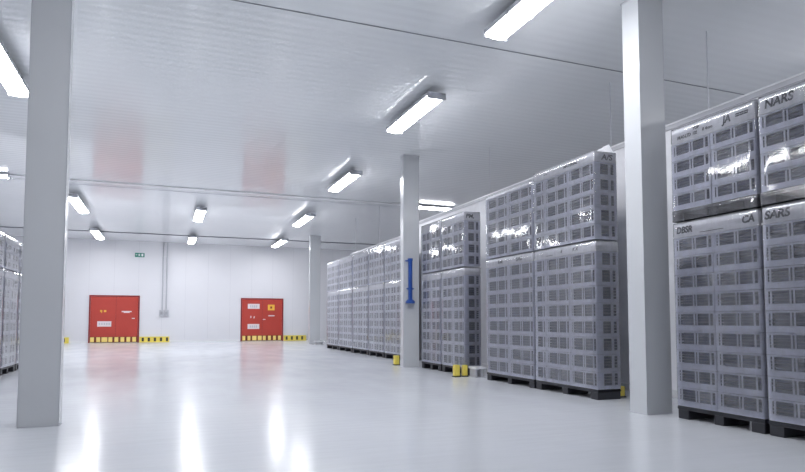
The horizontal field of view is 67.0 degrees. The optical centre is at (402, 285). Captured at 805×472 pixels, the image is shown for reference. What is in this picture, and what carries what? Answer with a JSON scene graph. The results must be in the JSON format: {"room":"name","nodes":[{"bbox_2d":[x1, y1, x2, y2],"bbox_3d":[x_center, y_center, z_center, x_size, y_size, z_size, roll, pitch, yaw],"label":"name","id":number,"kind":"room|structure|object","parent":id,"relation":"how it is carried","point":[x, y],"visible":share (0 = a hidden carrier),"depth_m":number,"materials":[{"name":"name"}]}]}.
{"room":"warehouse","nodes":[
{"label":"warehouse","id":0,"kind":"room"},
{"bbox_2d":[8,235,356,342],"bbox_3d":[-11.031,0.413,33.739,22.000,5.400,0.302,1,-4,-21],"label":"wall","id":1,"kind":"structure","parent":0,"point":[207,284],"depth_m":33.40,"materials":[{"name":"paint"}]},
{"bbox_2d":[88,295,139,342],"bbox_3d":[-15.089,1.766,31.844,2.400,2.480,0.125,1,-4,-21],"label":"door","id":2,"kind":"structure","parent":1,"relation":"in","point":[111,319],"depth_m":31.85,"materials":[{"name":"red paint"}]},
{"bbox_2d":[135,253,144,256],"bbox_3d":[-14.036,-1.612,32.489,0.470,0.220,0.054,1,-4,-21],"label":"exit sign","id":3,"kind":"object","parent":1,"relation":"attached to","point":[136,254],"visible":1,"depth_m":32.47,"materials":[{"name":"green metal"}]},
{"bbox_2d":[159,242,168,315],"bbox_3d":[-12.838,-0.340,32.841,0.470,4.000,0.135,1,-4,-21],"label":"conduit","id":4,"kind":"object","parent":1,"relation":"attached to","point":[162,312],"visible":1,"depth_m":32.82,"materials":[{"name":"grey metal"}]},
{"bbox_2d":[69,338,326,342],"bbox_3d":[-10.971,3.050,33.434,22.000,0.100,0.030,1,-4,-21],"label":"baseboard","id":5,"kind":"structure","parent":1,"relation":"attached to","point":[320,338],"depth_m":33.28,"materials":[{"name":"white metal"}]},
{"bbox_2d":[240,298,282,340],"bbox_3d":[-7.983,1.956,34.616,2.380,2.420,0.125,1,-4,-21],"label":"door","id":6,"kind":"structure","parent":1,"relation":"in","point":[261,320],"depth_m":34.61,"materials":[{"name":"red paint"}]},
{"bbox_2d":[0,0,804,250],"bbox_3d":[-3.519,-3.485,14.718,22.000,0.200,41.560,1,-4,-21],"label":"ceiling","id":7,"kind":"structure","parent":0,"point":[230,95],"depth_m":11.50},
{"bbox_2d":[0,172,10,179],"bbox_3d":[-12.067,-3.173,17.343,1.500,0.128,0.384,1,-4,-21],"label":"ceiling light","id":8,"kind":"object","parent":7,"relation":"attached to","point":[2,175],"visible":1,"depth_m":17.45,"materials":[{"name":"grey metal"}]},
{"bbox_2d":[0,40,27,97],"bbox_3d":[-6.397,-3.553,9.717,0.384,0.238,2.550,1,-4,-21],"label":"ceiling light","id":9,"kind":"object","parent":7,"relation":"hanging from","point":[11,78],"visible":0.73,"depth_m":10.06,"materials":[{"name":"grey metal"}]},
{"bbox_2d":[69,193,88,213],"bbox_3d":[-11.358,-2.888,21.288,0.384,0.238,3.250,1,-4,-21],"label":"ceiling light","id":10,"kind":"object","parent":7,"relation":"hanging from","point":[74,198],"visible":0.81,"depth_m":21.00,"materials":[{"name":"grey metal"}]},
{"bbox_2d":[89,227,104,239],"bbox_3d":[-14.411,-2.462,28.698,0.384,0.238,3.200,1,-4,-21],"label":"ceiling light","id":11,"kind":"object","parent":7,"relation":"hanging from","point":[95,231],"visible":1,"depth_m":28.30,"materials":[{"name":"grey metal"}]},
{"bbox_2d":[91,231,103,239],"bbox_3d":[-14.411,-2.372,28.693,0.336,0.058,3.140,1,-4,-21],"label":"diffuser","id":12,"kind":"object","parent":11,"relation":"attached to","point":[97,234],"depth_m":28.74,"materials":[{"name":"plastic"}]},
{"bbox_2d":[0,226,375,244],"bbox_3d":[-9.790,-2.447,30.722,22.000,0.035,0.070,1,-4,-21],"label":"trim","id":13,"kind":"structure","parent":7,"relation":"attached to","point":[0,226],"depth_m":30.54,"materials":[{"name":"metal"}]},
{"bbox_2d":[187,234,196,243],"bbox_3d":[-10.616,-2.346,30.716,0.384,0.238,2.600,1,-4,-21],"label":"ceiling light","id":14,"kind":"object","parent":7,"relation":"hanging from","point":[192,238],"visible":1,"depth_m":30.16,"materials":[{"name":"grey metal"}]},
{"bbox_2d":[188,238,195,243],"bbox_3d":[-10.616,-2.256,30.710,0.336,0.058,2.540,1,-4,-21],"label":"diffuser","id":15,"kind":"object","parent":14,"relation":"attached to","point":[191,240],"depth_m":30.81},
{"bbox_2d":[193,206,206,221],"bbox_3d":[-7.822,-2.764,23.445,0.384,0.238,2.800,1,-4,-21],"label":"ceiling light","id":16,"kind":"object","parent":7,"relation":"hanging from","point":[200,211],"visible":1,"depth_m":22.98,"materials":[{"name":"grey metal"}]},
{"bbox_2d":[194,210,205,221],"bbox_3d":[-7.822,-2.674,23.440,0.336,0.058,2.740,1,-4,-21],"label":"diffuser","id":17,"kind":"object","parent":16,"relation":"attached to","point":[199,214],"depth_m":23.31,"materials":[{"name":"plastic"}]},
{"bbox_2d":[10,174,399,205],"bbox_3d":[-5.593,-3.066,20.006,22.000,0.030,0.250,1,-4,-21],"label":"trim","id":18,"kind":"structure","parent":7,"relation":"attached to","point":[11,175],"depth_m":19.84,"materials":[{"name":"white metal"}]},
{"bbox_2d":[0,178,440,210],"bbox_3d":[-5.821,-3.043,20.588,22.000,0.008,0.050,1,-4,-21],"label":"trim","id":19,"kind":"structure","parent":7,"relation":"attached to","point":[0,178],"depth_m":20.45,"materials":[{"name":"metal"}]},
{"bbox_2d":[271,237,288,247],"bbox_3d":[-6.473,-2.269,32.065,0.384,0.238,3.100,1,-4,-21],"label":"ceiling light","id":20,"kind":"object","parent":7,"relation":"hanging from","point":[282,240],"visible":1,"depth_m":31.65,"materials":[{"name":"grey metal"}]},
{"bbox_2d":[272,240,285,247],"bbox_3d":[-6.473,-2.179,32.059,0.336,0.058,3.040,1,-4,-21],"label":"diffuser","id":21,"kind":"object","parent":20,"relation":"attached to","point":[280,242],"depth_m":32.03,"materials":[{"name":"plastic"}]},
{"bbox_2d":[292,212,315,226],"bbox_3d":[-4.024,-2.691,24.713,0.384,0.238,2.800,1,-4,-21],"label":"ceiling light","id":22,"kind":"object","parent":7,"relation":"hanging from","point":[308,215],"visible":1,"depth_m":24.26,"materials":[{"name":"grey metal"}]},
{"bbox_2d":[293,216,312,226],"bbox_3d":[-4.024,-2.601,24.708,0.336,0.058,2.740,1,-4,-21],"label":"diffuser","id":23,"kind":"object","parent":22,"relation":"attached to","point":[303,219],"depth_m":24.66,"materials":[{"name":"plastic"}]},
{"bbox_2d":[328,170,362,191],"bbox_3d":[-1.710,-3.086,17.845,0.384,0.238,2.400,1,-4,-21],"label":"ceiling light","id":24,"kind":"object","parent":7,"relation":"hanging from","point":[350,175],"visible":1,"depth_m":17.52,"materials":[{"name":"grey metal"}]},
{"bbox_2d":[386,91,445,133],"bbox_3d":[0.222,-3.421,12.006,0.384,0.238,2.200,1,-4,-21],"label":"ceiling light","id":25,"kind":"object","parent":7,"relation":"hanging from","point":[430,99],"visible":1,"depth_m":11.73,"materials":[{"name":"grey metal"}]},
{"bbox_2d":[419,204,453,210],"bbox_3d":[1.215,-2.869,22.634,1.500,0.128,0.384,1,-4,-21],"label":"ceiling light","id":26,"kind":"object","parent":7,"relation":"attached to","point":[428,207],"visible":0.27,"depth_m":22.49,"materials":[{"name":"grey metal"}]},
{"bbox_2d":[419,206,449,210],"bbox_3d":[1.215,-2.834,22.632,1.440,0.058,0.336,1,-4,-21],"label":"diffuser","id":27,"kind":"object","parent":26,"relation":"attached to","point":[443,208],"depth_m":22.50,"materials":[{"name":"plastic"}]},
{"bbox_2d":[232,0,744,94],"bbox_3d":[-1.079,-3.740,8.482,22.000,0.006,0.022,1,-4,-21],"label":"trim","id":28,"kind":"structure","parent":7,"relation":"attached to","point":[232,0],"depth_m":9.16,"materials":[{"name":"metal"}]},
{"bbox_2d":[484,0,551,41],"bbox_3d":[1.720,-3.671,7.660,0.384,0.238,2.200,1,-4,-21],"label":"ceiling light","id":29,"kind":"object","parent":7,"relation":"hanging from","point":[519,12],"visible":1,"depth_m":8.11,"materials":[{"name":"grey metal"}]},
{"bbox_2d":[0,340,804,471],"bbox_3d":[-3.519,2.106,14.396,22.000,0.200,41.560,1,-4,-21],"label":"floor","id":30,"kind":"structure","parent":0,"point":[215,406],"depth_m":6.80,"materials":[{"name":"concrete"}]},
{"bbox_2d":[0,364,14,375],"bbox_3d":[-8.929,1.868,13.389,0.428,0.160,1.360,1,-4,-21],"label":"pallet","id":31,"kind":"object","parent":30,"relation":"on","point":[11,368],"visible":0.95,"depth_m":13.44,"materials":[{"name":"plastic"}]},
{"bbox_2d":[0,269,18,367],"bbox_3d":[-8.929,0.737,13.453,0.453,2.099,1.390,1,-4,-21],"label":"load","id":32,"kind":"object","parent":31,"relation":"on","point":[10,280],"visible":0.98,"depth_m":13.52,"materials":[{"name":"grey plastic"}]},
{"bbox_2d":[4,270,17,279],"bbox_3d":[-8.929,-0.228,13.509,0.432,0.150,1.368,1,-4,-21],"label":"tray","id":33,"kind":"object","parent":32,"relation":"on","point":[8,275],"depth_m":13.51,"materials":[{"name":"plastic"}]},
{"bbox_2d":[3,235,19,272],"bbox_3d":[-8.929,-0.694,13.535,0.450,0.715,1.389,1,-4,-21],"label":"load","id":34,"kind":"object","parent":32,"relation":"on","point":[12,246],"visible":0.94,"depth_m":13.58,"materials":[{"name":"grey plastic"}]},
{"bbox_2d":[5,235,18,247],"bbox_3d":[-8.929,-0.973,13.552,0.432,0.140,1.368,1,-4,-21],"label":"tray","id":35,"kind":"object","parent":34,"relation":"on","point":[9,241],"depth_m":13.53,"materials":[{"name":"plastic"}]},
{"bbox_2d":[16,0,74,427],"bbox_3d":[-4.061,-1.126,6.960,0.424,5.400,0.244,1,-4,-21],"label":"column","id":36,"kind":"structure","parent":30,"relation":"on","point":[44,257],"depth_m":6.84,"materials":[{"name":"paint"}]},
{"bbox_2d":[64,337,68,342],"bbox_3d":[-17.227,2.807,30.947,0.430,0.300,0.064,1,-4,-21],"label":"board","id":37,"kind":"object","parent":30,"relation":"on","point":[66,339],"visible":0.39,"depth_m":30.96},
{"bbox_2d":[139,336,168,341],"bbox_3d":[-13.259,2.896,32.496,1.490,0.300,0.064,1,-4,-21],"label":"board","id":38,"kind":"object","parent":30,"relation":"on","point":[165,338],"visible":0.91,"depth_m":32.47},
{"bbox_2d":[283,335,305,340],"bbox_3d":[-6.237,3.053,35.237,1.310,0.300,0.064,1,-4,-21],"label":"board","id":39,"kind":"object","parent":30,"relation":"on","point":[285,337],"visible":1,"depth_m":35.19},
{"bbox_2d":[308,235,320,343],"bbox_3d":[-4.396,0.221,30.396,0.544,5.400,0.274,1,-4,-21],"label":"column","id":40,"kind":"structure","parent":30,"relation":"on","point":[314,241],"depth_m":30.28,"materials":[{"name":"paint"}]},
{"bbox_2d":[327,344,338,349],"bbox_3d":[-2.667,2.523,24.870,0.428,0.170,1.820,1,-4,-21],"label":"pallet","id":41,"kind":"object","parent":30,"relation":"on","point":[328,345],"visible":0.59,"depth_m":24.78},
{"bbox_2d":[327,290,341,345],"bbox_3d":[-2.667,1.347,24.937,0.452,2.179,1.851,1,-4,-21],"label":"load","id":42,"kind":"object","parent":41,"relation":"on","point":[333,326],"visible":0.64,"depth_m":24.83,"materials":[{"name":"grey plastic"}]},
{"bbox_2d":[327,259,338,291],"bbox_3d":[-2.666,-0.361,25.035,0.451,1.221,1.850,1,-4,-21],"label":"load","id":43,"kind":"object","parent":42,"relation":"on","point":[332,267],"visible":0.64,"depth_m":24.98,"materials":[{"name":"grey plastic"}]},
{"bbox_2d":[327,260,338,267],"bbox_3d":[-2.667,-0.873,25.065,0.432,0.180,1.828,1,-4,-21],"label":"tray","id":44,"kind":"object","parent":43,"relation":"on","point":[334,264],"depth_m":24.90,"materials":[{"name":"plastic"}]},
{"bbox_2d":[327,291,338,295],"bbox_3d":[-2.667,0.342,24.995,0.432,0.150,1.828,1,-4,-21],"label":"tray","id":45,"kind":"object","parent":42,"relation":"on","point":[334,293],"depth_m":24.81,"materials":[{"name":"plastic"}]},
{"bbox_2d":[339,346,352,351],"bbox_3d":[-1.978,2.422,23.112,0.428,0.170,1.800,1,-4,-21],"label":"pallet","id":46,"kind":"object","parent":30,"relation":"on","point":[340,347],"visible":0.58,"depth_m":23.02,"materials":[{"name":"plastic"}]},
{"bbox_2d":[339,288,352,347],"bbox_3d":[-1.979,1.246,23.181,0.452,2.179,1.831,1,-4,-21],"label":"load","id":47,"kind":"object","parent":46,"relation":"on","point":[346,295],"visible":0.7,"depth_m":23.07,"materials":[{"name":"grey plastic"}]},
{"bbox_2d":[339,255,352,289],"bbox_3d":[-1.978,-0.462,23.278,0.451,1.221,1.830,1,-4,-21],"label":"load","id":48,"kind":"object","parent":47,"relation":"on","point":[346,263],"visible":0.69,"depth_m":23.18,"materials":[{"name":"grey plastic"}]},
{"bbox_2d":[339,255,352,263],"bbox_3d":[-1.978,-0.974,23.308,0.432,0.180,1.808,1,-4,-21],"label":"tray","id":49,"kind":"object","parent":48,"relation":"on","point":[349,259],"depth_m":23.12,"materials":[{"name":"plastic"}]},
{"bbox_2d":[339,288,352,293],"bbox_3d":[-1.978,0.241,23.238,0.432,0.150,1.808,1,-4,-21],"label":"tray","id":50,"kind":"object","parent":47,"relation":"on","point":[346,291],"depth_m":23.02,"materials":[{"name":"plastic"}]},
{"bbox_2d":[352,348,368,354],"bbox_3d":[-1.294,2.321,21.364,0.428,0.170,1.800,1,-4,-21],"label":"pallet","id":51,"kind":"object","parent":30,"relation":"on","point":[355,350],"visible":0.59,"depth_m":21.29,"materials":[{"name":"plastic"}]},
{"bbox_2d":[352,285,369,349],"bbox_3d":[-1.294,1.146,21.432,0.451,2.179,1.830,1,-4,-21],"label":"load","id":52,"kind":"object","parent":51,"relation":"on","point":[361,312],"visible":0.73,"depth_m":21.32,"materials":[{"name":"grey plastic"}]},
{"bbox_2d":[353,286,368,291],"bbox_3d":[-1.294,0.141,21.490,0.432,0.150,1.808,1,-4,-21],"label":"tray","id":53,"kind":"object","parent":52,"relation":"on","point":[363,288],"depth_m":21.27,"materials":[{"name":"plastic"}]},
{"bbox_2d":[353,249,372,287],"bbox_3d":[-1.294,-0.563,21.530,0.451,1.221,1.828,1,-4,-21],"label":"load","id":54,"kind":"object","parent":52,"relation":"on","point":[360,259],"visible":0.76,"depth_m":21.40,"materials":[{"name":"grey plastic"}]},
{"bbox_2d":[353,249,368,259],"bbox_3d":[-1.294,-1.074,21.559,0.432,0.180,1.808,1,-4,-21],"label":"tray","id":55,"kind":"object","parent":54,"relation":"on","point":[364,254],"depth_m":21.37,"materials":[{"name":"plastic"}]},
{"bbox_2d":[369,350,384,357],"bbox_3d":[-0.664,2.229,19.756,0.428,0.170,1.520,1,-4,-21],"label":"pallet","id":56,"kind":"object","parent":30,"relation":"on","point":[371,353],"visible":0.56,"depth_m":19.66,"materials":[{"name":"plastic"}]},
{"bbox_2d":[368,283,385,351],"bbox_3d":[-0.664,1.053,19.823,0.451,2.179,1.551,1,-4,-21],"label":"load","id":57,"kind":"object","parent":56,"relation":"on","point":[376,337],"visible":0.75,"depth_m":19.72,"materials":[{"name":"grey plastic"}]},
{"bbox_2d":[369,244,384,284],"bbox_3d":[-0.664,-0.655,19.922,0.451,1.221,1.550,1,-4,-21],"label":"load","id":58,"kind":"object","parent":57,"relation":"on","point":[376,254],"visible":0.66,"depth_m":19.79,"materials":[{"name":"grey plastic"}]},
{"bbox_2d":[369,244,384,253],"bbox_3d":[-0.664,-1.167,19.951,0.432,0.180,1.528,1,-4,-21],"label":"tray","id":59,"kind":"object","parent":58,"relation":"on","point":[379,249],"depth_m":19.70,"materials":[{"name":"plastic"}]},
{"bbox_2d":[369,283,384,289],"bbox_3d":[-0.664,0.048,19.881,0.432,0.150,1.528,1,-4,-21],"label":"tray","id":60,"kind":"object","parent":57,"relation":"on","point":[380,286],"depth_m":19.69,"materials":[{"name":"plastic"}]},
{"bbox_2d":[384,353,399,357],"bbox_3d":[-0.089,2.144,18.287,0.428,0.170,1.500,1,-4,-21],"label":"pallet","id":61,"kind":"object","parent":30,"relation":"on","point":[387,355],"visible":0.26,"depth_m":18.77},
{"bbox_2d":[384,280,399,354],"bbox_3d":[-0.089,0.969,18.354,0.453,2.179,1.530,1,-4,-21],"label":"load","id":62,"kind":"object","parent":61,"relation":"on","point":[392,288],"visible":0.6,"depth_m":18.39,"materials":[{"name":"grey plastic"}]},
{"bbox_2d":[384,280,399,287],"bbox_3d":[-0.089,-0.036,18.412,0.432,0.150,1.508,1,-4,-21],"label":"tray","id":63,"kind":"object","parent":62,"relation":"on","point":[392,284],"depth_m":18.32,"materials":[{"name":"plastic"}]},
{"bbox_2d":[385,238,399,281],"bbox_3d":[-0.089,-0.740,18.452,0.452,1.221,1.531,1,-4,-21],"label":"load","id":64,"kind":"object","parent":62,"relation":"on","point":[392,248],"visible":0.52,"depth_m":18.47,"materials":[{"name":"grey plastic"}]},
{"bbox_2d":[385,239,399,248],"bbox_3d":[-0.089,-1.251,18.482,0.432,0.180,1.508,1,-4,-21],"label":"tray","id":65,"kind":"object","parent":64,"relation":"on","point":[394,244],"depth_m":18.39,"materials":[{"name":"plastic"}]},
{"bbox_2d":[393,355,399,364],"bbox_3d":[-0.161,1.972,15.978,0.154,0.250,0.154,1,-4,-21],"label":"post","id":66,"kind":"object","parent":30,"relation":"on","point":[396,358],"visible":0.98,"depth_m":15.93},
{"bbox_2d":[400,154,418,366],"bbox_3d":[0.180,-0.632,15.556,0.444,5.400,0.254,1,-4,-21],"label":"column","id":67,"kind":"structure","parent":30,"relation":"on","point":[409,164],"depth_m":15.46,"materials":[{"name":"paint"}]},
{"bbox_2d":[405,258,414,302],"bbox_3d":[0.191,-0.110,15.321,0.250,1.130,0.240,1,-4,-21],"label":"pipe","id":68,"kind":"object","parent":67,"relation":"attached to","point":[410,300],"visible":1,"depth_m":15.28,"materials":[{"name":"metal"}]},
{"bbox_2d":[422,361,442,370],"bbox_3d":[0.869,1.939,14.635,0.408,0.160,1.130,1,-4,-21],"label":"pallet","id":69,"kind":"object","parent":30,"relation":"on","point":[433,366],"visible":0.55,"depth_m":14.54,"materials":[{"name":"plastic"}]},
{"bbox_2d":[421,271,443,363],"bbox_3d":[0.869,0.785,14.701,0.431,2.147,1.160,1,-4,-21],"label":"load","id":70,"kind":"object","parent":69,"relation":"on","point":[431,285],"visible":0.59,"depth_m":14.59,"materials":[{"name":"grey plastic"}]},
{"bbox_2d":[421,272,441,280],"bbox_3d":[0.869,-0.204,14.758,0.412,0.150,1.138,1,-4,-21],"label":"tray","id":71,"kind":"object","parent":70,"relation":"on","point":[436,276],"depth_m":14.60,"materials":[{"name":"plastic"}]},
{"bbox_2d":[421,220,446,273],"bbox_3d":[0.869,-0.906,14.799,0.430,1.185,1.160,1,-4,-21],"label":"load","id":72,"kind":"object","parent":70,"relation":"on","point":[430,233],"visible":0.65,"depth_m":14.72,"materials":[{"name":"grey plastic"}]},
{"bbox_2d":[421,220,444,233],"bbox_3d":[0.869,-1.400,14.827,0.412,0.180,1.138,1,-4,-21],"label":"tray","id":73,"kind":"object","parent":72,"relation":"on","point":[433,227],"depth_m":14.71,"materials":[{"name":"plastic"}]},
{"bbox_2d":[442,364,469,374],"bbox_3d":[1.302,1.876,13.528,0.408,0.160,1.130,1,-4,-21],"label":"pallet","id":74,"kind":"object","parent":30,"relation":"on","point":[446,368],"visible":0.43,"depth_m":13.83,"materials":[{"name":"plastic"}]},
{"bbox_2d":[441,267,480,366],"bbox_3d":[1.303,0.721,13.595,0.431,2.147,1.160,1,-4,-21],"label":"load","id":75,"kind":"object","parent":74,"relation":"on","point":[461,287],"visible":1,"depth_m":13.19,"materials":[{"name":"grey plastic"}]},
{"bbox_2d":[441,211,480,269],"bbox_3d":[1.302,-0.970,13.693,0.432,1.185,1.161,1,-4,-21],"label":"load","id":76,"kind":"object","parent":75,"relation":"on","point":[460,237],"visible":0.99,"depth_m":13.28,"materials":[{"name":"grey plastic"}]},
{"bbox_2d":[441,212,480,227],"bbox_3d":[1.302,-1.464,13.720,0.412,0.180,1.138,1,-4,-21],"label":"tray","id":77,"kind":"object","parent":76,"relation":"on","point":[462,217],"depth_m":13.28,"materials":[{"name":"plastic"}]},
{"bbox_2d":[441,268,480,277],"bbox_3d":[1.302,-0.268,13.652,0.412,0.150,1.138,1,-4,-21],"label":"tray","id":78,"kind":"object","parent":75,"relation":"on","point":[459,272],"depth_m":13.19,"materials":[{"name":"plastic"}]},
{"bbox_2d":[452,365,460,376],"bbox_3d":[1.121,1.780,12.651,0.139,0.250,0.139,1,-4,-21],"label":"post","id":79,"kind":"object","parent":30,"relation":"on","point":[456,368],"visible":1,"depth_m":12.60,"materials":[{"name":"plastic"}]},
{"bbox_2d":[461,365,468,376],"bbox_3d":[1.298,1.789,12.720,0.124,0.240,0.124,1,-4,-21],"label":"post","id":80,"kind":"object","parent":30,"relation":"on","point":[464,367],"visible":0.99,"depth_m":12.68,"materials":[{"name":"plastic"}]},
{"bbox_2d":[468,366,485,377],"bbox_3d":[1.555,1.800,12.637,0.260,0.210,0.300,1,-4,-21],"label":"block","id":81,"kind":"object","parent":30,"relation":"on","point":[475,371],"visible":1,"depth_m":12.54,"materials":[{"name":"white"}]},
{"bbox_2d":[487,372,535,387],"bbox_3d":[2.171,1.755,11.337,0.428,0.150,1.660,1,-4,-21],"label":"pallet","id":82,"kind":"object","parent":30,"relation":"on","point":[491,376],"visible":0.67,"depth_m":11.27,"materials":[{"name":"plastic"}]},
{"bbox_2d":[486,252,535,379],"bbox_3d":[2.171,0.571,11.405,0.452,2.215,1.689,1,-4,-21],"label":"load","id":83,"kind":"object","parent":82,"relation":"on","point":[510,300],"visible":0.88,"depth_m":11.25,"materials":[{"name":"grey plastic"}]},
{"bbox_2d":[486,252,533,268],"bbox_3d":[2.171,-0.451,11.464,0.432,0.150,1.668,1,-4,-21],"label":"tray","id":84,"kind":"object","parent":83,"relation":"on","point":[525,258],"depth_m":11.28,"materials":[{"name":"plastic"}]},
{"bbox_2d":[485,180,538,259],"bbox_3d":[2.171,-1.179,11.506,0.452,1.245,1.690,1,-4,-21],"label":"load","id":85,"kind":"object","parent":83,"relation":"on","point":[509,212],"visible":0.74,"depth_m":11.35,"materials":[{"name":"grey plastic"}]},
{"bbox_2d":[486,181,533,200],"bbox_3d":[2.171,-1.762,11.540,0.432,0.060,1.668,1,-4,-21],"label":"tray","id":86,"kind":"object","parent":85,"relation":"on","point":[529,184],"depth_m":11.36,"materials":[{"name":"plastic"}]},
{"bbox_2d":[536,380,620,399],"bbox_3d":[2.783,1.665,9.775,0.428,0.150,1.610,1,-4,-21],"label":"pallet","id":87,"kind":"object","parent":30,"relation":"on","point":[605,394],"visible":0.85,"depth_m":9.42,"materials":[{"name":"plastic"}]},
{"bbox_2d":[534,240,620,389],"bbox_3d":[2.783,0.482,9.843,0.451,2.215,1.639,1,-4,-21],"label":"load","id":88,"kind":"object","parent":87,"relation":"on","point":[577,323],"visible":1,"depth_m":9.44,"materials":[{"name":"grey plastic"}]},
{"bbox_2d":[533,151,617,249],"bbox_3d":[2.783,-1.313,9.947,0.452,1.335,1.639,1,-4,-21],"label":"load","id":89,"kind":"object","parent":88,"relation":"on","point":[575,199],"visible":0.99,"depth_m":9.53,"materials":[{"name":"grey plastic"}]},
{"bbox_2d":[533,152,616,183],"bbox_3d":[2.783,-1.897,9.980,0.432,0.150,1.618,1,-4,-21],"label":"tray","id":90,"kind":"object","parent":89,"relation":"on","point":[601,158],"depth_m":9.57,"materials":[{"name":"plastic"}]},
{"bbox_2d":[597,145,612,152],"bbox_3d":[3.074,-2.100,9.439,0.260,0.179,0.250,1,-4,-21],"label":"bundle","id":91,"kind":"object","parent":89,"relation":"on","point":[607,148],"visible":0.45,"depth_m":9.38,"materials":[{"name":"plastic"}]},
{"bbox_2d":[534,241,618,260],"bbox_3d":[2.783,-0.541,9.902,0.432,0.150,1.618,1,-4,-21],"label":"tray","id":92,"kind":"object","parent":88,"relation":"on","point":[590,247],"depth_m":9.47,"materials":[{"name":"plastic"}]},
{"bbox_2d":[621,386,625,397],"bbox_3d":[3.323,1.629,9.328,0.144,0.170,0.144,1,-4,-21],"label":"post","id":93,"kind":"object","parent":30,"relation":"on","point":[622,387],"visible":0.34,"depth_m":9.28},
{"bbox_2d":[620,0,672,414],"bbox_3d":[3.172,-1.071,7.918,0.424,5.400,0.324,1,-4,-21],"label":"column","id":94,"kind":"structure","parent":30,"relation":"on","point":[642,20],"depth_m":7.80,"materials":[{"name":"paint"}]},
{"bbox_2d":[678,405,769,433],"bbox_3d":[3.731,1.499,6.887,0.428,0.150,1.150,1,-4,-21],"label":"pallet","id":95,"kind":"object","parent":30,"relation":"on","point":[762,426],"visible":0.66,"depth_m":6.80,"materials":[{"name":"plastic"}]},
{"bbox_2d":[673,208,768,418],"bbox_3d":[3.731,0.323,6.955,0.451,2.200,1.180,1,-4,-21],"label":"load","id":96,"kind":"object","parent":95,"relation":"on","point":[721,353],"visible":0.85,"depth_m":6.81,"materials":[{"name":"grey plastic"}]},
{"bbox_2d":[673,209,761,239],"bbox_3d":[3.731,-0.680,7.012,0.432,0.175,1.158,1,-4,-21],"label":"tray","id":97,"kind":"object","parent":96,"relation":"on","point":[751,219],"depth_m":6.86,"materials":[{"name":"plastic"}]},
{"bbox_2d":[672,194,765,222],"bbox_3d":[3.732,-0.861,7.023,0.449,0.135,1.178,1,-4,-21],"label":"pallet","id":98,"kind":"object","parent":96,"relation":"on","point":[749,202],"visible":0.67,"depth_m":6.95,"materials":[{"name":"plastic"}]},
{"bbox_2d":[670,99,760,211],"bbox_3d":[3.732,-1.438,7.055,0.452,1.011,1.180,1,-4,-21],"label":"load","id":99,"kind":"object","parent":98,"relation":"on","point":[715,158],"visible":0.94,"depth_m":6.91,"materials":[{"name":"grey plastic"}]},
{"bbox_2d":[670,101,757,146],"bbox_3d":[3.731,-1.839,7.079,0.432,0.190,1.158,1,-4,-21],"label":"tray","id":100,"kind":"object","parent":99,"relation":"on","point":[742,114],"depth_m":6.93,"materials":[{"name":"plastic"}]},
{"bbox_2d":[769,420,804,437],"bbox_3d":[4.165,1.436,5.780,0.428,0.150,1.150,1,-4,-21],"label":"pallet","id":101,"kind":"object","parent":30,"relation":"on","point":[779,429],"visible":0.71,"depth_m":6.12,"materials":[{"name":"plastic"}]},
{"bbox_2d":[761,199,804,425],"bbox_3d":[4.165,0.259,5.848,0.453,2.200,1.180,1,-4,-21],"label":"load","id":102,"kind":"object","parent":101,"relation":"on","point":[783,225],"visible":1,"depth_m":6.12,"materials":[{"name":"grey plastic"}]},
{"bbox_2d":[760,184,804,205],"bbox_3d":[4.164,-0.925,5.917,0.450,0.135,1.178,1,-4,-21],"label":"pallet","id":103,"kind":"object","parent":102,"relation":"on","point":[793,193],"visible":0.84,"depth_m":6.25,"materials":[{"name":"plastic"}]},
{"bbox_2d":[758,80,804,192],"bbox_3d":[4.165,-1.501,5.949,0.452,1.011,1.180,1,-4,-21],"label":"load","id":104,"kind":"object","parent":103,"relation":"on","point":[781,113],"visible":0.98,"depth_m":6.18,"materials":[{"name":"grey plastic"}]},
{"bbox_2d":[758,82,804,116],"bbox_3d":[4.165,-1.903,5.972,0.432,0.190,1.158,1,-4,-21],"label":"tray","id":105,"kind":"object","parent":104,"relation":"on","point":[790,97],"depth_m":6.18,"materials":[{"name":"plastic"}]},
{"bbox_2d":[761,201,804,225],"bbox_3d":[4.165,-0.744,5.906,0.432,0.175,1.158,1,-4,-21],"label":"tray","id":106,"kind":"object","parent":102,"relation":"on","point":[789,212],"depth_m":6.14,"materials":[{"name":"plastic"}]},
{"bbox_3d":[-9.446,1.944,14.709,0.428,0.160,1.360,1,-4,-21],"label":"pallet","id":107,"kind":"object","parent":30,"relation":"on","visible":0},
{"bbox_2d":[12,274,21,363],"bbox_3d":[-9.446,0.813,14.774,0.451,2.099,1.390,1,-4,-21],"label":"load","id":108,"kind":"object","parent":107,"relation":"on","point":[20,275],"visible":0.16,"depth_m":14.42,"materials":[{"name":"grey plastic"}]},
{"bbox_2d":[15,243,22,273],"bbox_3d":[-9.446,-0.618,14.855,0.450,0.715,1.389,1,-4,-21],"label":"load","id":109,"kind":"object","parent":108,"relation":"on","point":[21,244],"visible":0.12,"depth_m":14.48,"materials":[{"name":"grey plastic"}]},
{"bbox_3d":[-8.412,1.792,12.068,0.428,0.160,1.360,1,-4,-21],"label":"pallet","id":110,"kind":"object","parent":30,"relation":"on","visible":0},
{"bbox_2d":[0,268,3,356],"bbox_3d":[-8.412,0.661,12.133,0.451,2.099,1.391,1,-4,-21],"label":"load","id":111,"kind":"object","parent":110,"relation":"on","point":[1,269],"visible":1,"depth_m":12.80,"materials":[{"name":"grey plastic"}]},
{"bbox_2d":[0,232,4,267],"bbox_3d":[-8.412,-0.769,12.216,0.450,0.715,1.390,1,-4,-21],"label":"load","id":112,"kind":"object","parent":111,"relation":"on","point":[2,235],"visible":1,"depth_m":12.82,"materials":[{"name":"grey plastic"}]},
{"bbox_2d":[351,31,804,397],"bbox_3d":[2.080,-0.676,14.791,0.160,5.400,22.920,1,-4,-21],"label":"wall","id":113,"kind":"structure","parent":0,"point":[479,204],"depth_m":10.36,"materials":[{"name":"paint"}]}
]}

